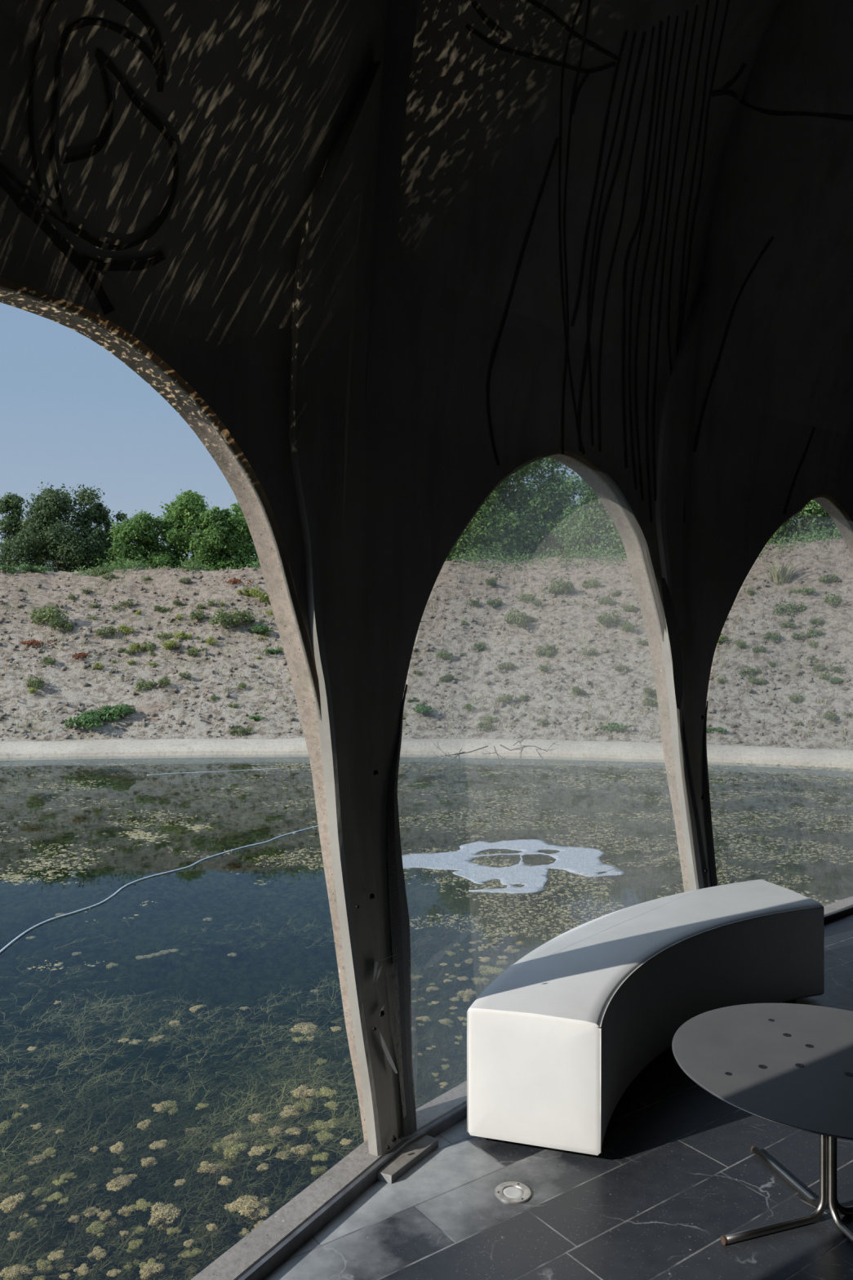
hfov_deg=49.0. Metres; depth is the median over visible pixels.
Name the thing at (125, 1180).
algae puff
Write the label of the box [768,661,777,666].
clump
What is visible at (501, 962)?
algae puff
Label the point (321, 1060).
algae puff
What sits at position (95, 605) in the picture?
clump
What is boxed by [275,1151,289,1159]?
algae puff
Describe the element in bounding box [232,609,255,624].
clump
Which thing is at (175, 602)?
clump
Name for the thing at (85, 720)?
clump
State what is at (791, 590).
clump
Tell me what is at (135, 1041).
algae puff
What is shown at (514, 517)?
tree
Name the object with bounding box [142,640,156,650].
clump
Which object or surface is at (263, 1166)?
algae puff
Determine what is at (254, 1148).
algae puff
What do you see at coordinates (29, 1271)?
algae puff
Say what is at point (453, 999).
algae puff
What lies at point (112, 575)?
clump
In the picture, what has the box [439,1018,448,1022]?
algae puff
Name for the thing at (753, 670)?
clump
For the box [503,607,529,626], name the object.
clump
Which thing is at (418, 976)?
algae puff
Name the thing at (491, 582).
clump
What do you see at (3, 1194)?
algae puff
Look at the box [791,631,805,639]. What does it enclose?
clump
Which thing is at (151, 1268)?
algae puff
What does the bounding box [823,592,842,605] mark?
clump
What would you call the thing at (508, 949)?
algae puff
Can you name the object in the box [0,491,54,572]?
tree
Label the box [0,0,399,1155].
wall
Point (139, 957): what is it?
algae puff
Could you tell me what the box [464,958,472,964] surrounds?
algae puff
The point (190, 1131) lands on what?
algae puff
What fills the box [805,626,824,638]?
clump
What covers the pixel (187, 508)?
tree
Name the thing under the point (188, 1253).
algae puff
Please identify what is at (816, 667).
clump
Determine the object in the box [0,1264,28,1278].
algae puff
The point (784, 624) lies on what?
clump
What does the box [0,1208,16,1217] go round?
algae puff
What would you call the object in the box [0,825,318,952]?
hose
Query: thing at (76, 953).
algae puff
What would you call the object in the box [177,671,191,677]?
clump
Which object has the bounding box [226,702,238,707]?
clump
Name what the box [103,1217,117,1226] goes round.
algae puff
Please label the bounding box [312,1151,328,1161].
algae puff
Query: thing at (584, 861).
sculpture
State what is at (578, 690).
clump
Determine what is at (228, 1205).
algae puff
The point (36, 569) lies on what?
clump
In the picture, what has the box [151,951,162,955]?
algae puff
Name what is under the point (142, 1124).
algae puff
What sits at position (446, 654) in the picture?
clump
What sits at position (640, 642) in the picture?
clump
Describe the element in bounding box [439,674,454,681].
clump
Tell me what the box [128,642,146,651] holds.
clump
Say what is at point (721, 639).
clump
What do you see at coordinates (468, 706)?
clump
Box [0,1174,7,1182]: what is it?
algae puff
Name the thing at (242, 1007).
algae puff
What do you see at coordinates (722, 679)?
clump
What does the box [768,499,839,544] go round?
tree
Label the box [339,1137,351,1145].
algae puff
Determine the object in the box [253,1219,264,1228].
algae puff
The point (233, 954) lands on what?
algae puff
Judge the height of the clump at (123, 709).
0.277 m
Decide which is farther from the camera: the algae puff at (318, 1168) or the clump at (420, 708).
the clump at (420, 708)
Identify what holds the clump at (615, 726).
on the bank
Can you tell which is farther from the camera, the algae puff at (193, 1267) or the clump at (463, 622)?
the clump at (463, 622)
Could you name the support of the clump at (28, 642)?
on the bank
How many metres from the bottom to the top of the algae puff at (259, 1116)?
0.032 m
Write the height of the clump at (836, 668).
0.199 m
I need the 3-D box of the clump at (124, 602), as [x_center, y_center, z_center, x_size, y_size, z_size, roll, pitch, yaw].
[-6.832,-0.836,21.448,0.270,0.212,0.409,0,0,2]
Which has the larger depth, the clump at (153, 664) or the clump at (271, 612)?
the clump at (271, 612)
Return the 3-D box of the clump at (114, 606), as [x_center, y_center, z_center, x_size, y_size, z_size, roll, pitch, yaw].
[-7.098,-0.740,21.369,0.302,0.157,0.200,0,0,36]
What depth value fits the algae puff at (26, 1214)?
3.40 m
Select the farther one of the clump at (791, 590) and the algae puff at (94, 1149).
the clump at (791, 590)
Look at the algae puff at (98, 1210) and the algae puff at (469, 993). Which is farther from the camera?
the algae puff at (469, 993)
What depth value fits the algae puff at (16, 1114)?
4.14 m
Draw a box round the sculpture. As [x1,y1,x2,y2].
[401,839,624,893]
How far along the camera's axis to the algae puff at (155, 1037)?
4.79 m
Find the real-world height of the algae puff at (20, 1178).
0.015 m
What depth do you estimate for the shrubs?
18.78 m
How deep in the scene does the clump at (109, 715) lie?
17.17 m
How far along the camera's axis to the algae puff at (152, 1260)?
3.06 m
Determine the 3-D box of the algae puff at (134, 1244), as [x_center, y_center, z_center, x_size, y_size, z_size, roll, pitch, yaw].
[-0.973,2.023,3.125,0.051,0.017,0.060,0,0,-8]
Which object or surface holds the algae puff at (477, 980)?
in the water
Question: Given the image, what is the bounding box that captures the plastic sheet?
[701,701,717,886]
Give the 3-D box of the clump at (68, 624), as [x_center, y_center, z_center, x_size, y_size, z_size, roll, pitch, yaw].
[-7.842,-0.328,20.106,0.435,0.279,0.536,0,0,36]
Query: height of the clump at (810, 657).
0.125 m
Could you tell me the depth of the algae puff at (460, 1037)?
4.77 m
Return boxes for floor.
[263,913,852,1279]
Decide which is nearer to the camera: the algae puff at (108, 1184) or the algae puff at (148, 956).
the algae puff at (108, 1184)
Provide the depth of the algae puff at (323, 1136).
3.81 m
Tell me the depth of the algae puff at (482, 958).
5.96 m
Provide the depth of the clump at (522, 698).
17.81 m
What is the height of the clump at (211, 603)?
0.185 m
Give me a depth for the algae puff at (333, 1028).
4.86 m
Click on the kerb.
(65, 753)
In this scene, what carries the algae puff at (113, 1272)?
in the water
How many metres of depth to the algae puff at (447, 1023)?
5.00 m
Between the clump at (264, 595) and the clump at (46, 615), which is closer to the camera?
the clump at (46, 615)
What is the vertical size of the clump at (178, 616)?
0.156 m
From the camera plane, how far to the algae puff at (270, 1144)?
3.81 m
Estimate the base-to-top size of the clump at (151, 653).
0.119 m
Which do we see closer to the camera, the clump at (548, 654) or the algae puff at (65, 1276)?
the algae puff at (65, 1276)
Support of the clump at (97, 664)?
on the bank
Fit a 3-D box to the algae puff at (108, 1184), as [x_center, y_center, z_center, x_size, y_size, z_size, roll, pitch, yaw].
[-1.164,2.040,3.498,0.076,0.014,0.062,0,0,28]
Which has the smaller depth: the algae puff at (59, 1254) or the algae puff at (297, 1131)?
the algae puff at (59, 1254)
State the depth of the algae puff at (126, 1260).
3.11 m
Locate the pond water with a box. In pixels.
[0,761,852,1279]
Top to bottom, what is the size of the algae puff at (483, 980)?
0.021 m
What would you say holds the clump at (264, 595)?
on the bank
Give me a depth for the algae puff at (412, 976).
5.64 m
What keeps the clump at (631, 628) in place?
on the bank
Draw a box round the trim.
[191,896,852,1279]
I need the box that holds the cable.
[146,768,283,775]
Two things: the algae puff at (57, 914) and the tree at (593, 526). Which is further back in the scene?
the tree at (593, 526)
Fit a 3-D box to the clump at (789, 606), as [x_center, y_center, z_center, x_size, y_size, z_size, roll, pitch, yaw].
[7.378,-0.645,19.040,0.722,0.374,0.477,0,0,-11]
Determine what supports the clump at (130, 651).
on the bank
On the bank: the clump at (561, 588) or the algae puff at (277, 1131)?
the clump at (561, 588)
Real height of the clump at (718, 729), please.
0.137 m
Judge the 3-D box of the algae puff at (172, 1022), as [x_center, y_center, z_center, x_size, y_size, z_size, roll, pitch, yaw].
[-1.334,2.029,4.955,0.063,0.028,0.057,0,0,-13]
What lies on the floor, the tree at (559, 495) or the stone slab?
the stone slab
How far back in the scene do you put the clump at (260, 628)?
20.31 m
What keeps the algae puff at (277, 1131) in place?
in the water
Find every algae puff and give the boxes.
[0,1120,12,1135]
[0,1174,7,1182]
[0,1191,26,1213]
[0,1192,9,1200]
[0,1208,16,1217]
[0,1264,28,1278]
[2,1257,23,1268]
[3,1274,25,1279]
[7,1231,22,1240]
[12,1111,22,1119]
[12,1174,29,1182]
[17,1213,29,1218]
[19,1103,28,1108]
[21,1266,33,1276]
[25,935,35,938]
[26,1046,36,1050]
[26,1217,37,1226]
[27,1154,46,1165]
[30,1122,41,1129]
[31,1275,45,1279]
[34,1186,47,1195]
[35,1204,47,1213]
[36,1258,51,1269]
[36,1264,53,1273]
[40,1186,58,1202]
[42,1146,57,1157]
[42,1191,62,1201]
[47,1249,63,1260]
[52,1178,68,1186]
[54,912,64,915]
[54,1259,75,1271]
[55,1128,63,1133]
[58,1196,68,1204]
[58,1272,70,1279]
[59,1172,77,1180]
[67,1214,79,1223]
[71,951,81,955]
[73,1262,88,1275]
[83,1206,100,1217]
[85,1220,106,1237]
[87,1182,96,1189]
[87,1245,106,1259]
[89,1146,98,1152]
[89,1262,103,1273]
[96,1208,111,1221]
[97,1200,118,1212]
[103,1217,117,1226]
[106,962,118,968]
[106,1182,122,1191]
[106,1268,121,1276]
[109,1142,124,1153]
[109,1173,137,1186]
[111,1167,123,1173]
[117,1037,128,1042]
[117,1205,132,1217]
[117,1257,140,1270]
[119,1155,129,1161]
[119,1230,128,1235]
[126,1239,143,1253]
[128,1039,141,1044]
[128,1198,152,1212]
[128,1223,142,1232]
[132,1226,145,1234]
[135,955,146,959]
[137,1119,151,1129]
[138,1257,157,1268]
[138,1262,164,1279]
[140,1156,157,1167]
[143,954,154,958]
[147,1201,181,1225]
[148,1035,158,1041]
[149,1139,167,1150]
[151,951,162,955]
[151,1101,164,1112]
[155,1252,166,1258]
[156,1222,170,1230]
[158,1100,177,1115]
[160,949,170,954]
[166,1226,181,1235]
[167,948,178,952]
[168,1020,180,1026]
[173,1178,185,1186]
[177,1249,192,1257]
[180,1259,191,1267]
[183,1239,194,1247]
[185,1265,196,1274]
[186,1127,201,1135]
[186,1128,199,1134]
[187,1222,204,1231]
[189,1005,200,1012]
[190,1248,202,1257]
[195,1102,208,1110]
[196,1160,214,1173]
[202,917,212,920]
[205,1223,217,1231]
[209,1163,223,1173]
[212,1142,229,1152]
[217,1176,232,1185]
[218,1161,234,1169]
[222,1132,243,1148]
[222,1140,248,1159]
[223,1200,239,1212]
[226,952,236,956]
[228,1195,260,1215]
[238,1227,249,1237]
[239,1006,248,1009]
[244,1196,270,1219]
[247,1146,266,1155]
[248,1112,266,1123]
[253,1139,264,1148]
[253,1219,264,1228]
[256,1162,268,1171]
[262,1142,277,1150]
[267,1126,282,1136]
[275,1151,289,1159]
[278,1143,292,1151]
[279,1104,302,1117]
[284,1126,301,1135]
[288,1143,313,1155]
[289,1084,309,1099]
[290,1022,317,1034]
[292,1036,306,1042]
[293,1097,314,1111]
[303,1088,319,1097]
[306,1035,314,1041]
[308,1119,330,1131]
[310,989,319,992]
[310,1164,327,1174]
[312,1086,337,1097]
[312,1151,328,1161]
[314,1057,327,1065]
[315,1129,333,1142]
[324,1100,338,1110]
[324,1118,340,1128]
[328,1118,344,1126]
[330,1026,341,1031]
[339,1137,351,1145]
[410,973,420,981]
[415,974,423,979]
[417,997,425,1001]
[420,1016,431,1022]
[426,986,439,991]
[431,1072,439,1076]
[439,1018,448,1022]
[439,1081,448,1085]
[440,1017,453,1026]
[440,1064,449,1070]
[443,978,452,982]
[447,951,456,955]
[451,995,460,1001]
[454,1035,462,1039]
[457,976,468,980]
[457,988,476,999]
[457,1016,466,1021]
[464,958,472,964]
[471,977,488,985]
[478,964,488,970]
[479,956,490,962]
[479,965,504,975]
[480,977,488,982]
[495,959,508,965]
[497,955,507,959]
[503,946,513,953]
[515,941,524,945]
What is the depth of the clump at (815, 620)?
18.39 m
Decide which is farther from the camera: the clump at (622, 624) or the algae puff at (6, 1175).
the clump at (622, 624)
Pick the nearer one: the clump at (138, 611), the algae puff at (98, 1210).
the algae puff at (98, 1210)
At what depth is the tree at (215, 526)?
40.02 m
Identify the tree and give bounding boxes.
[0,481,111,572]
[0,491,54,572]
[58,501,127,572]
[89,509,193,573]
[148,488,237,570]
[178,506,252,570]
[184,498,260,570]
[445,487,536,561]
[465,461,580,561]
[492,457,603,559]
[544,474,626,558]
[592,520,625,554]
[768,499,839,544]
[768,517,805,542]
[782,509,839,542]
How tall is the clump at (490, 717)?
0.196 m
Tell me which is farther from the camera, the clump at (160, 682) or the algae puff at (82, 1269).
the clump at (160, 682)
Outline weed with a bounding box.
[0,914,448,1191]
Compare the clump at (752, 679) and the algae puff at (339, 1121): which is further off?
the clump at (752, 679)
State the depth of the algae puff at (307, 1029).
4.91 m
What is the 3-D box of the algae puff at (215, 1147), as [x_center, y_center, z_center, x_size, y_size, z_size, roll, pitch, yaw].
[-0.821,2.043,3.773,0.085,0.022,0.067,0,0,-20]
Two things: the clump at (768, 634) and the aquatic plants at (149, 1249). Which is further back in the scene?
the clump at (768, 634)
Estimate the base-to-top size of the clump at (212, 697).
0.124 m
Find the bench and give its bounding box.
[466,879,824,1155]
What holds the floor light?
on the floor
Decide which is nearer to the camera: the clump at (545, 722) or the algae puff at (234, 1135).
the algae puff at (234, 1135)
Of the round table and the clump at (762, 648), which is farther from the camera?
the clump at (762, 648)
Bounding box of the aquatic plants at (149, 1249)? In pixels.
[0,1020,466,1279]
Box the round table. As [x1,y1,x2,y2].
[671,1003,852,1244]
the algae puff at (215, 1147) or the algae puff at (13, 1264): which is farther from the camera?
the algae puff at (215, 1147)
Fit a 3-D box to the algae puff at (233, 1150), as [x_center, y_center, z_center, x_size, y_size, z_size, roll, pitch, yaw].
[-0.768,2.020,3.711,0.106,0.033,0.120,0,0,27]
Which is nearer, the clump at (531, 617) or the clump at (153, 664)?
the clump at (153, 664)
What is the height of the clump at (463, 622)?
0.120 m
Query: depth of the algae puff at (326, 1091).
4.17 m
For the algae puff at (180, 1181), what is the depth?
3.52 m
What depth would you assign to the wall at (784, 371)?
5.15 m
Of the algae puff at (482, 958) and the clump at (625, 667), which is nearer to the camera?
the algae puff at (482, 958)
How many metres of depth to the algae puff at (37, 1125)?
3.97 m
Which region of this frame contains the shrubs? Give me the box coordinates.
[0,539,851,746]
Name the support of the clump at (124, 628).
on the bank
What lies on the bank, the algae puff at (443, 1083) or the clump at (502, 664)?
the clump at (502, 664)
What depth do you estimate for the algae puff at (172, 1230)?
3.20 m
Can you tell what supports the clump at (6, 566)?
on the bank
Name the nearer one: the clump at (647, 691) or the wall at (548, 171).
the wall at (548, 171)
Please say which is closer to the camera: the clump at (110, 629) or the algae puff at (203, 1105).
the algae puff at (203, 1105)
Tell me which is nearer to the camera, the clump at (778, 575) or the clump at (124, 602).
the clump at (778, 575)
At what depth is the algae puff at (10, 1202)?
3.39 m
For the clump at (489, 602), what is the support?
on the bank
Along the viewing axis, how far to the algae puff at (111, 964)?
5.81 m
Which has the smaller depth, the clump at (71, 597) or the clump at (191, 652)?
the clump at (191, 652)
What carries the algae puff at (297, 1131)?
in the water
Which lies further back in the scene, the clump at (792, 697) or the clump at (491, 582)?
the clump at (491, 582)
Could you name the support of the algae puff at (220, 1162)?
on the aquatic plants at (149, 1249)
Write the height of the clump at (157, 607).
0.160 m
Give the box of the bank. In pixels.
[0,536,852,750]
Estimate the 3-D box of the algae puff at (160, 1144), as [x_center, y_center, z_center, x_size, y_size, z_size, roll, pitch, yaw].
[-1.080,2.030,3.764,0.078,0.016,0.067,0,0,-23]
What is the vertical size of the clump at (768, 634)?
0.190 m
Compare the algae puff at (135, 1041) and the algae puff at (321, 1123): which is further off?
the algae puff at (135, 1041)
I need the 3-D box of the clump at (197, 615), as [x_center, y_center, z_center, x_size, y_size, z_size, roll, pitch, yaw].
[-5.121,-0.558,20.998,0.357,0.302,0.497,0,0,-4]
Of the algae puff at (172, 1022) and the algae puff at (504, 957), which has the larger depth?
the algae puff at (504, 957)
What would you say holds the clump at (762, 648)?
on the bank
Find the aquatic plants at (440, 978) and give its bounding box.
[345,871,684,1067]
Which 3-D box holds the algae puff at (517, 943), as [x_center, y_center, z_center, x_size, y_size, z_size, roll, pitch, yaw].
[0.621,2.019,6.231,0.051,0.026,0.059,0,0,34]
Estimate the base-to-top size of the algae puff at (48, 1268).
0.021 m
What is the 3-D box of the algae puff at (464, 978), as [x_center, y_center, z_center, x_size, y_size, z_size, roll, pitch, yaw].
[0.220,2.040,5.640,0.068,0.014,0.076,0,0,-19]
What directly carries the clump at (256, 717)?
on the bank
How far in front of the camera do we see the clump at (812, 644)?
17.93 m
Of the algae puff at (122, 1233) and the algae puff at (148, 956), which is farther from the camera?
the algae puff at (148, 956)
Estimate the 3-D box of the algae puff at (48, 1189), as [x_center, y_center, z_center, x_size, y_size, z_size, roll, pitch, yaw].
[-1.497,2.178,3.683,0.088,0.027,0.102,0,0,0]
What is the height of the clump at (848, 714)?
0.125 m
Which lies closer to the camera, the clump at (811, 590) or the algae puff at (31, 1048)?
the algae puff at (31, 1048)
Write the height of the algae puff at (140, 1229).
0.011 m
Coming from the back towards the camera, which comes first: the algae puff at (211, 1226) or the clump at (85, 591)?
the clump at (85, 591)
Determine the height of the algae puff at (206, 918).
0.015 m
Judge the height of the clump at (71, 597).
0.149 m
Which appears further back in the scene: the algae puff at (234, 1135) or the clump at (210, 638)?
the clump at (210, 638)
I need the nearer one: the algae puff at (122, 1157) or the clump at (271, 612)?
the algae puff at (122, 1157)
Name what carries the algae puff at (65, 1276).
on the aquatic plants at (149, 1249)
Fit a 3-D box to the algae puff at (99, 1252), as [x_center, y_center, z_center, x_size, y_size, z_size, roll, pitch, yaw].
[-1.082,2.024,3.091,0.061,0.016,0.059,0,0,15]
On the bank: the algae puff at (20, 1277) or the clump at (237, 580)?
the clump at (237, 580)
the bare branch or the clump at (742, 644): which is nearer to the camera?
the bare branch
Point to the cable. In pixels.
(273, 768)
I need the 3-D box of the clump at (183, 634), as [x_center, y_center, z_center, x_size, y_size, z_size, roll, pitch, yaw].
[-5.258,-0.107,20.109,0.425,0.200,0.277,0,0,-32]
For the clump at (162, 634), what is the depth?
20.14 m
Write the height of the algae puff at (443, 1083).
0.007 m
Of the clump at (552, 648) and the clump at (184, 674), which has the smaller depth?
the clump at (184, 674)
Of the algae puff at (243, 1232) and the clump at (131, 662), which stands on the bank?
the clump at (131, 662)
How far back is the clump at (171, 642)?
19.56 m
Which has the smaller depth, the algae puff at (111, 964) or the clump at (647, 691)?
the algae puff at (111, 964)
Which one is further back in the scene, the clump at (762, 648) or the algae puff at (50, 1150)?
the clump at (762, 648)
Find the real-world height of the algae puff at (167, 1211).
0.030 m
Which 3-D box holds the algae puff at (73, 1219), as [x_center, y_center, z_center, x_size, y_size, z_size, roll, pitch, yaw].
[-1.234,2.027,3.278,0.038,0.017,0.042,0,0,-6]
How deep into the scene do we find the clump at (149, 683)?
18.19 m
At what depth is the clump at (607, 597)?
20.66 m
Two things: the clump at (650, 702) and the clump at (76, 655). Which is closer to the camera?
the clump at (650, 702)
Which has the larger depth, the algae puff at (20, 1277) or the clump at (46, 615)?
the clump at (46, 615)
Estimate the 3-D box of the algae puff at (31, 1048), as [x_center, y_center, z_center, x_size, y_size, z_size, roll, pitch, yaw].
[-1.974,2.044,4.683,0.046,0.011,0.058,0,0,-42]
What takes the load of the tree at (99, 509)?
on the bank
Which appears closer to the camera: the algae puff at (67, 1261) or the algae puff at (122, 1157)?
the algae puff at (67, 1261)
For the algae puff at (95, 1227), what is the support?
on the aquatic plants at (149, 1249)
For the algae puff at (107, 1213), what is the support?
on the aquatic plants at (149, 1249)
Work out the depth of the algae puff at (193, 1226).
3.36 m
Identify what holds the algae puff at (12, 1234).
on the aquatic plants at (149, 1249)
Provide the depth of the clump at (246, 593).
22.02 m
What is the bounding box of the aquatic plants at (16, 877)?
[0,763,852,970]
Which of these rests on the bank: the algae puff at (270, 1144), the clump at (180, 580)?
the clump at (180, 580)
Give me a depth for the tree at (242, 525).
40.54 m
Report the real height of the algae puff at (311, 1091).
0.028 m
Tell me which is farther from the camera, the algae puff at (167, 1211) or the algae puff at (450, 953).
the algae puff at (450, 953)
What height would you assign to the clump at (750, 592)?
0.163 m
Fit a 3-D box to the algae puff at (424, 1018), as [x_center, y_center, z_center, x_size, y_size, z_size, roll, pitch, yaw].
[-0.007,2.048,5.059,0.056,0.025,0.072,0,0,-25]
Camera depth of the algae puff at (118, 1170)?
3.67 m
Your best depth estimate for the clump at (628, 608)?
20.32 m
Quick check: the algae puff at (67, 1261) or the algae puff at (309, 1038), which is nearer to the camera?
the algae puff at (67, 1261)
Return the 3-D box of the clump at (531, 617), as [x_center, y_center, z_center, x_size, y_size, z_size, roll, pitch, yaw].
[2.285,-0.452,20.475,0.354,0.184,0.287,0,0,-45]
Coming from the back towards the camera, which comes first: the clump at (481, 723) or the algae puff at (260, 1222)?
the clump at (481, 723)
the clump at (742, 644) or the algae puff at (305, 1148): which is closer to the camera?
the algae puff at (305, 1148)
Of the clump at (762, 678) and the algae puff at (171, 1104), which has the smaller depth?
the algae puff at (171, 1104)
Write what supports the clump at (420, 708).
on the bank
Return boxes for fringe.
[0,524,846,577]
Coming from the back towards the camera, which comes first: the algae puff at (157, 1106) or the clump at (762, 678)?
the clump at (762, 678)
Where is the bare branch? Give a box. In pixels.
[431,731,559,777]
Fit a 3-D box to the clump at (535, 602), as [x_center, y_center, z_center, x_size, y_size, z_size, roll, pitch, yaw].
[2.501,-0.840,21.065,0.288,0.149,0.190,0,0,-40]
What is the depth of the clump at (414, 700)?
18.05 m
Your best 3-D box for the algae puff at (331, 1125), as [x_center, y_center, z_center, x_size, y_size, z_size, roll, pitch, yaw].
[-0.401,2.042,3.949,0.078,0.015,0.070,0,0,-44]
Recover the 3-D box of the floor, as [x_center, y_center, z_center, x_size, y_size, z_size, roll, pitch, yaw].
[11.325,1.950,-5.269,28.241,0.500,28.241,0,0,0]
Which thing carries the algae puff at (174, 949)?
on the water
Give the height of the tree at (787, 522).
5.603 m
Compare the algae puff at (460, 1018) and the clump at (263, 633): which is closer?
the algae puff at (460, 1018)
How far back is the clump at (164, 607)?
21.41 m
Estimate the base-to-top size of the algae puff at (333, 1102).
0.017 m
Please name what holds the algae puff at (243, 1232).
on the aquatic plants at (149, 1249)
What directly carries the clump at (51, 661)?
on the bank
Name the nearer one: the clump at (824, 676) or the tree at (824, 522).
the clump at (824, 676)
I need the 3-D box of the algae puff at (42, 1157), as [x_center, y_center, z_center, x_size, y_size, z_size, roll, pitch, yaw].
[-1.533,2.045,3.688,0.075,0.015,0.058,0,0,-27]
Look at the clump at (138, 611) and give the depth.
21.20 m
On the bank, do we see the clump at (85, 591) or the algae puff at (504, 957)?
the clump at (85, 591)
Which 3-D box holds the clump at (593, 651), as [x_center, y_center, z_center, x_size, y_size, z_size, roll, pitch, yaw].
[3.301,0.250,18.970,0.389,0.236,0.279,0,0,-4]
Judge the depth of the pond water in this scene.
9.65 m
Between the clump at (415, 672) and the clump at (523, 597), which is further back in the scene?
the clump at (523, 597)
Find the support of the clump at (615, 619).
on the bank
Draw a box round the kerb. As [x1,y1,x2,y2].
[0,737,852,779]
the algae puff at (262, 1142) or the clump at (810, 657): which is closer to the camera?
the algae puff at (262, 1142)
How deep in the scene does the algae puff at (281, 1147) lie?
3.87 m
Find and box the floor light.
[494,1181,531,1204]
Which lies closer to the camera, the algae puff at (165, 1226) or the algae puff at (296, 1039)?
the algae puff at (165, 1226)
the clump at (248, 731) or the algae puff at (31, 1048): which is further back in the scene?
the clump at (248, 731)
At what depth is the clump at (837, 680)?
16.78 m
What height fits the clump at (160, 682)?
0.218 m
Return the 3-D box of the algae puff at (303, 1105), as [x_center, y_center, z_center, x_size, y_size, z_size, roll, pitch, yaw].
[-0.538,2.036,4.095,0.089,0.036,0.116,0,0,-5]
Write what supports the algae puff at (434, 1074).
in the water
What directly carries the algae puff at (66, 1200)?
in the water
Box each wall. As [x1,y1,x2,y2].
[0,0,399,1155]
[365,0,852,1137]
[691,0,852,887]
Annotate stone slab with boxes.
[377,1134,438,1183]
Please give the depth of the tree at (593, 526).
37.96 m
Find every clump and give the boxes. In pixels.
[0,564,17,571]
[19,563,49,573]
[19,640,57,645]
[25,675,44,689]
[27,686,37,693]
[29,604,70,625]
[39,656,56,665]
[48,618,75,631]
[64,711,103,728]
[67,593,75,599]
[70,652,88,658]
[80,587,91,594]
[80,708,121,721]
[86,615,97,620]
[87,602,100,608]
[88,566,109,576]
[93,662,102,669]
[94,626,116,636]
[101,573,115,579]
[101,703,136,715]
[111,604,119,609]
[115,624,133,633]
[120,599,134,607]
[124,649,135,653]
[126,659,136,664]
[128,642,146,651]
[134,677,155,691]
[135,608,141,614]
[141,574,152,580]
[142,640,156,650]
[146,661,158,666]
[149,651,155,656]
[153,604,162,611]
[153,630,172,639]
[156,675,170,686]
[160,606,172,613]
[161,638,178,649]
[172,600,183,605]
[172,630,191,639]
[174,613,182,619]
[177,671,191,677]
[178,577,190,582]
[186,648,200,656]
[189,608,206,621]
[195,603,205,608]
[203,636,217,644]
[205,599,217,606]
[208,607,245,627]
[209,695,220,702]
[225,578,253,584]
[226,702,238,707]
[228,724,253,737]
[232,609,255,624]
[237,585,261,595]
[237,682,246,688]
[247,623,273,633]
[248,586,270,604]
[248,715,265,719]
[259,631,271,635]
[262,648,281,653]
[264,608,273,615]
[407,698,419,702]
[413,670,421,675]
[413,704,435,713]
[435,649,453,659]
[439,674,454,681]
[460,620,467,625]
[464,703,475,711]
[466,597,482,607]
[472,640,487,651]
[475,721,492,731]
[480,714,498,723]
[484,577,497,586]
[486,596,503,608]
[496,693,513,702]
[497,662,515,671]
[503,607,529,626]
[517,592,534,602]
[517,693,529,701]
[524,615,537,623]
[532,599,542,604]
[534,647,554,657]
[537,663,551,671]
[537,718,550,725]
[541,643,558,653]
[547,576,575,594]
[571,686,586,696]
[580,646,599,657]
[582,578,601,589]
[595,609,622,626]
[597,595,614,605]
[599,722,626,731]
[611,591,621,595]
[614,665,630,671]
[620,620,631,626]
[621,622,635,631]
[622,604,638,612]
[637,638,648,644]
[642,687,657,696]
[643,696,657,706]
[706,726,727,733]
[715,677,724,683]
[717,633,728,644]
[735,640,747,648]
[738,665,761,677]
[746,588,755,595]
[747,677,758,684]
[751,645,767,652]
[752,677,768,684]
[760,558,806,582]
[762,631,781,640]
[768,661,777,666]
[772,599,806,616]
[779,619,796,628]
[788,589,798,593]
[788,692,804,702]
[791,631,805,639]
[796,585,816,595]
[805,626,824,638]
[806,656,819,662]
[808,616,824,625]
[808,639,819,648]
[812,662,826,671]
[817,573,839,582]
[817,671,833,679]
[822,710,838,721]
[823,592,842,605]
[826,663,844,673]
[828,677,843,683]
[841,711,852,718]
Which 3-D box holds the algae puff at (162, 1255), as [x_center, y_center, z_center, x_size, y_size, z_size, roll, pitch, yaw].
[-0.896,2.079,3.160,0.039,0.007,0.031,0,0,-31]
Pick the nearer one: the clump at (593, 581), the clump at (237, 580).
the clump at (593, 581)
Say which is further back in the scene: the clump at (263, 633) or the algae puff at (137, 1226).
the clump at (263, 633)
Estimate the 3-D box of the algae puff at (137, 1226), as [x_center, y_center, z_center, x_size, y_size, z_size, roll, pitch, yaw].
[-1.038,2.101,3.344,0.044,0.015,0.053,0,0,-13]

